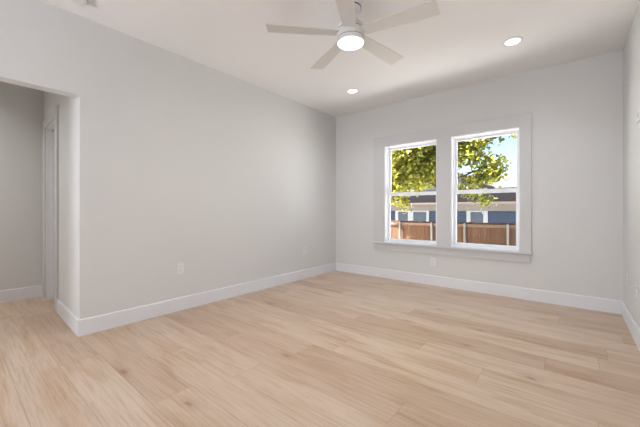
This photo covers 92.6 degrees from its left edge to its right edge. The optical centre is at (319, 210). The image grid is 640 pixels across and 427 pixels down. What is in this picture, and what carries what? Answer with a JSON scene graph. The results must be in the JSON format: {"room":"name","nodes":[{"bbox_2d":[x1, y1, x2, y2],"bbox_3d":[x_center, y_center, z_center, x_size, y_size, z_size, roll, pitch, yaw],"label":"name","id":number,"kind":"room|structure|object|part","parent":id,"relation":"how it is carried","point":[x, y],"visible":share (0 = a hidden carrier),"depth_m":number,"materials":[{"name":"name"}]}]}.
{"room":"empty living room","nodes":[
{"label":"empty living room","id":0,"kind":"room"},
{"bbox_2d":[0,81,43,290],"bbox_3d":[-4.177,-0.295,3.090,0.120,2.740,2.700,0,0,39],"label":"wall","id":1,"kind":"structure","parent":0,"point":[21,107],"depth_m":3.69,"materials":[{"name":"paint"}]},
{"bbox_2d":[0,285,41,302],"bbox_3d":[-4.199,1.005,2.956,0.015,0.140,2.265,0,0,39],"label":"baseboard","id":2,"kind":"structure","parent":1,"relation":"attached to","point":[9,295],"depth_m":3.68,"materials":[{"name":"paint"}]},
{"bbox_2d":[0,0,335,319],"bbox_3d":[-2.796,-0.295,3.204,1.884,2.740,7.745,0,0,39],"label":"wall","id":3,"kind":"structure","parent":0,"point":[167,159],"depth_m":3.16,"materials":[{"name":"paint"}]},
{"bbox_2d":[43,105,58,312],"bbox_3d":[-3.053,-0.013,3.557,0.905,2.175,0.148,0,0,41],"label":"door","id":4,"kind":"structure","parent":3,"relation":"in","point":[51,122],"depth_m":3.73,"materials":[{"name":"paint"}]},
{"bbox_2d":[42,285,78,334],"bbox_3d":[-2.774,1.005,3.231,1.885,0.140,0.015,0,0,41],"label":"baseboard","id":5,"kind":"structure","parent":3,"relation":"attached to","point":[68,317],"depth_m":2.88,"materials":[{"name":"paint"}]},
{"bbox_2d":[177,263,183,273],"bbox_3d":[-1.501,0.625,3.292,0.009,0.116,0.072,0,0,39],"label":"electrical outlet","id":6,"kind":"object","parent":3,"relation":"attached to","point":[180,266],"visible":1,"depth_m":3.29,"materials":[{"name":"plastic"}]},
{"bbox_2d":[77,263,335,336],"bbox_3d":[-0.886,1.005,4.040,0.015,0.140,3.714,0,0,39],"label":"baseboard","id":7,"kind":"structure","parent":3,"relation":"attached to","point":[85,326],"depth_m":3.32,"materials":[{"name":"paint"}]},
{"bbox_2d":[0,271,639,426],"bbox_3d":[-1.878,1.135,2.455,7.185,0.120,7.745,0,0,39],"label":"floor","id":8,"kind":"structure","parent":0,"point":[334,348],"depth_m":2.11,"materials":[{"name":"brown wood"}]},
{"bbox_2d":[41,0,638,116],"bbox_3d":[-1.806,-1.765,2.234,7.575,0.200,8.175,0,0,39],"label":"ceiling","id":9,"kind":"structure","parent":0,"point":[460,46],"depth_m":3.00,"materials":[{"name":"paint"}]},
{"bbox_2d":[71,0,88,5],"bbox_3d":[-1.882,-1.643,2.383,0.136,0.043,0.136,0,0,39],"label":"smoke detector","id":10,"kind":"object","parent":9,"relation":"attached to","point":[78,2],"visible":1,"depth_m":2.39,"materials":[{"name":"white plastic"}]},
{"bbox_2d":[346,89,358,93],"bbox_3d":[0.453,-1.662,4.271,0.178,0.006,0.178,0,0,39],"label":"recessed light","id":11,"kind":"object","parent":9,"relation":"in","point":[351,91],"visible":1,"depth_m":4.28,"materials":[{"name":"white plastic"}]},
{"bbox_2d":[266,0,440,68],"bbox_3d":[0.272,-1.487,2.436,1.275,0.356,1.269,0,0,39],"label":"ceiling fan","id":12,"kind":"object","parent":9,"relation":"hanging from","point":[350,32],"visible":1,"depth_m":2.34,"materials":[{"name":"white plastic"}]},
{"bbox_3d":[-0.135,-1.397,2.378,0.560,0.006,0.140,0,9,-7],"label":"blade","id":13,"kind":"part","parent":12,"relation":"part of","materials":[{"name":"beige wood"}]},
{"bbox_3d":[0.084,-1.397,2.768,0.140,0.006,0.560,-10,4,-24],"label":"blade","id":14,"kind":"part","parent":12,"relation":"part of","materials":[{"name":"beige wood"}]},
{"bbox_3d":[0.169,-1.397,2.050,0.140,0.006,0.560,9,2,11],"label":"blade","id":15,"kind":"part","parent":12,"relation":"part of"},
{"bbox_3d":[0.522,-1.397,2.681,0.560,0.006,0.140,0,-9,-43],"label":"blade","id":16,"kind":"part","parent":12,"relation":"part of","materials":[{"name":"beige wood"}]},
{"bbox_3d":[0.574,-1.397,2.237,0.560,0.006,0.140,0,-9,29],"label":"blade","id":17,"kind":"part","parent":12,"relation":"part of","materials":[{"name":"beige wood"}]},
{"bbox_2d":[502,36,522,46],"bbox_3d":[1.899,-1.662,3.018,0.178,0.006,0.178,0,0,39],"label":"recessed light","id":18,"kind":"object","parent":9,"relation":"in","point":[512,41],"visible":1,"depth_m":3.01,"materials":[{"name":"white plastic"}]},
{"bbox_2d":[336,49,622,300],"bbox_3d":[1.756,-0.295,4.382,3.675,2.740,0.160,0,0,39],"label":"wall","id":19,"kind":"structure","parent":0,"point":[576,107],"depth_m":3.57,"materials":[{"name":"paint"}]},
{"bbox_2d":[374,136,384,241],"bbox_3d":[0.951,-0.335,4.925,0.190,1.680,0.019,0,0,39],"label":"trim","id":20,"kind":"structure","parent":19,"relation":"attached to","point":[379,148],"depth_m":4.91,"materials":[{"name":"paint"}]},
{"bbox_2d":[385,139,436,245],"bbox_3d":[1.398,-0.255,4.675,0.820,1.520,0.160,0,0,39],"label":"window","id":21,"kind":"structure","parent":19,"relation":"in","point":[388,149],"depth_m":4.85,"materials":[{"name":"white plastic"}]},
{"bbox_3d":[1.434,-0.619,4.718,0.780,0.752,0.028,0,0,39],"label":"sash","id":22,"kind":"part","parent":21,"relation":"part of","materials":[{"name":"white plastic"}]},
{"bbox_3d":[1.413,0.104,4.694,0.780,0.762,0.028,0,0,39],"label":"sash","id":23,"kind":"part","parent":21,"relation":"part of","materials":[{"name":"white plastic"}]},
{"bbox_2d":[431,258,435,265],"bbox_3d":[1.620,0.740,4.385,0.072,0.116,0.009,0,0,39],"label":"electrical outlet","id":24,"kind":"object","parent":19,"relation":"attached to","point":[433,260],"visible":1,"depth_m":4.38,"materials":[{"name":"plastic"}]},
{"bbox_2d":[437,137,450,246],"bbox_3d":[1.733,-0.255,4.286,0.190,1.520,0.019,0,0,39],"label":"trim","id":25,"kind":"structure","parent":19,"relation":"attached to","point":[443,144],"depth_m":4.27,"materials":[{"name":"paint"}]},
{"bbox_2d":[384,114,518,145],"bbox_3d":[1.725,-1.095,4.293,1.810,0.160,0.019,0,0,39],"label":"trim","id":26,"kind":"structure","parent":19,"relation":"attached to","point":[510,121],"depth_m":4.17,"materials":[{"name":"paint"}]},
{"bbox_2d":[372,241,532,262],"bbox_3d":[1.697,0.580,4.313,2.100,0.101,0.022,0,0,39],"label":"trim","id":27,"kind":"structure","parent":19,"relation":"attached to","point":[522,258],"depth_m":4.15,"materials":[{"name":"paint"}]},
{"bbox_2d":[336,263,620,313],"bbox_3d":[1.701,1.005,4.315,3.645,0.140,0.015,0,0,39],"label":"baseboard","id":28,"kind":"structure","parent":19,"relation":"attached to","point":[565,299],"depth_m":3.86,"materials":[{"name":"paint"}]},
{"bbox_2d":[451,127,518,251],"bbox_3d":[2.173,-0.255,4.042,0.800,1.520,0.160,0,0,39],"label":"window","id":29,"kind":"structure","parent":19,"relation":"in","point":[454,140],"depth_m":4.10,"materials":[{"name":"white plastic"}]},
{"bbox_3d":[2.188,0.104,4.061,0.760,0.762,0.028,0,0,39],"label":"sash","id":30,"kind":"part","parent":29,"relation":"part of","materials":[{"name":"white plastic"}]},
{"bbox_3d":[2.208,-0.619,4.086,0.760,0.752,0.028,0,0,39],"label":"sash","id":31,"kind":"part","parent":29,"relation":"part of","materials":[{"name":"white plastic"}]},
{"bbox_2d":[519,112,531,252],"bbox_3d":[2.472,-0.335,3.682,0.120,1.680,0.019,0,0,39],"label":"trim","id":32,"kind":"structure","parent":19,"relation":"attached to","point":[525,119],"depth_m":3.67,"materials":[{"name":"paint"}]},
{"bbox_2d":[623,0,639,328],"bbox_3d":[0.842,-0.295,0.232,0.160,2.740,7.745,0,0,39],"label":"wall","id":33,"kind":"structure","parent":0,"point":[631,50],"depth_m":2.73,"materials":[{"name":"paint"}]},
{"bbox_2d":[621,301,639,350],"bbox_3d":[0.774,1.005,0.288,0.015,0.140,7.425,0,0,39],"label":"baseboard","id":34,"kind":"structure","parent":33,"relation":"attached to","point":[629,320],"depth_m":2.64,"materials":[{"name":"paint"}]},
{"bbox_2d":[635,283,637,297],"bbox_3d":[2.587,0.655,2.502,0.009,0.116,0.072,0,0,39],"label":"electrical outlet","id":35,"kind":"object","parent":33,"relation":"attached to","point":[636,284],"visible":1,"depth_m":2.49,"materials":[{"name":"plastic"}]},
{"bbox_2d":[636,109,639,124],"bbox_3d":[2.430,-0.717,2.324,0.027,0.100,0.175,0,0,39],"label":"wall thermostat","id":36,"kind":"object","parent":33,"relation":"attached to","point":[638,111],"visible":1,"depth_m":2.33,"materials":[{"name":"plastic"}]},
{"label":"outside","id":37,"kind":"structure","parent":0,"visible":0},
{"label":"ground","id":38,"kind":"structure","parent":37,"visible":0},
{"bbox_2d":[391,134,515,213],"bbox_3d":[2.732,-0.727,7.692,3.509,5.607,0.678,0,0,39],"label":"maple tree","id":39,"kind":"object","parent":38,"relation":"on","point":[414,169],"visible":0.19,"depth_m":7.04,"materials":[{"name":"green plant"}]},
{"bbox_2d":[391,187,515,222],"bbox_3d":[7.624,0.425,17.234,19.000,3.200,7.460,0,0,39],"label":"house","id":40,"kind":"structure","parent":38,"relation":"on","point":[502,209],"depth_m":14.00,"materials":[{"name":"blue siding"},{"name":"dark shingle"},{"name":"white painted trim"}]},
{"bbox_2d":[391,220,515,245],"bbox_3d":[3.297,1.177,9.458,11.337,1.696,0.123,0,0,39],"label":"wooden fence","id":41,"kind":"object","parent":38,"relation":"on","point":[467,232],"visible":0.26,"depth_m":8.72,"materials":[{"name":"brown wood"}]},
{"bbox_3d":[2.604,1.190,9.983,0.060,1.670,0.058,0,0,39],"label":"post","id":42,"kind":"part","parent":41,"relation":"part of","materials":[{"name":"metal"}]},
{"bbox_3d":[3.401,1.190,9.331,0.060,1.670,0.058,0,0,39],"label":"post","id":43,"kind":"part","parent":41,"relation":"part of","materials":[{"name":"metal"}]},
{"bbox_3d":[3.256,0.432,9.517,11.200,0.085,0.039,0,0,39],"label":"rail","id":44,"kind":"part","parent":41,"relation":"part of","materials":[{"name":"brown wood"}]},
{"bbox_3d":[4.129,1.190,8.736,0.060,1.670,0.058,0,0,39],"label":"post","id":45,"kind":"part","parent":41,"relation":"part of","materials":[{"name":"metal"}]},
{"bbox_3d":[4.950,1.190,8.066,0.060,1.670,0.058,0,0,39],"label":"post","id":46,"kind":"part","parent":41,"relation":"part of","materials":[{"name":"metal"}]},
{"bbox_2d":[421,172,515,190],"bbox_3d":[17.451,-0.675,23.255,18.400,5.400,8.900,0,0,39],"label":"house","id":47,"kind":"structure","parent":38,"relation":"on","point":[511,182],"depth_m":23.99,"materials":[{"name":"white"}]}
]}

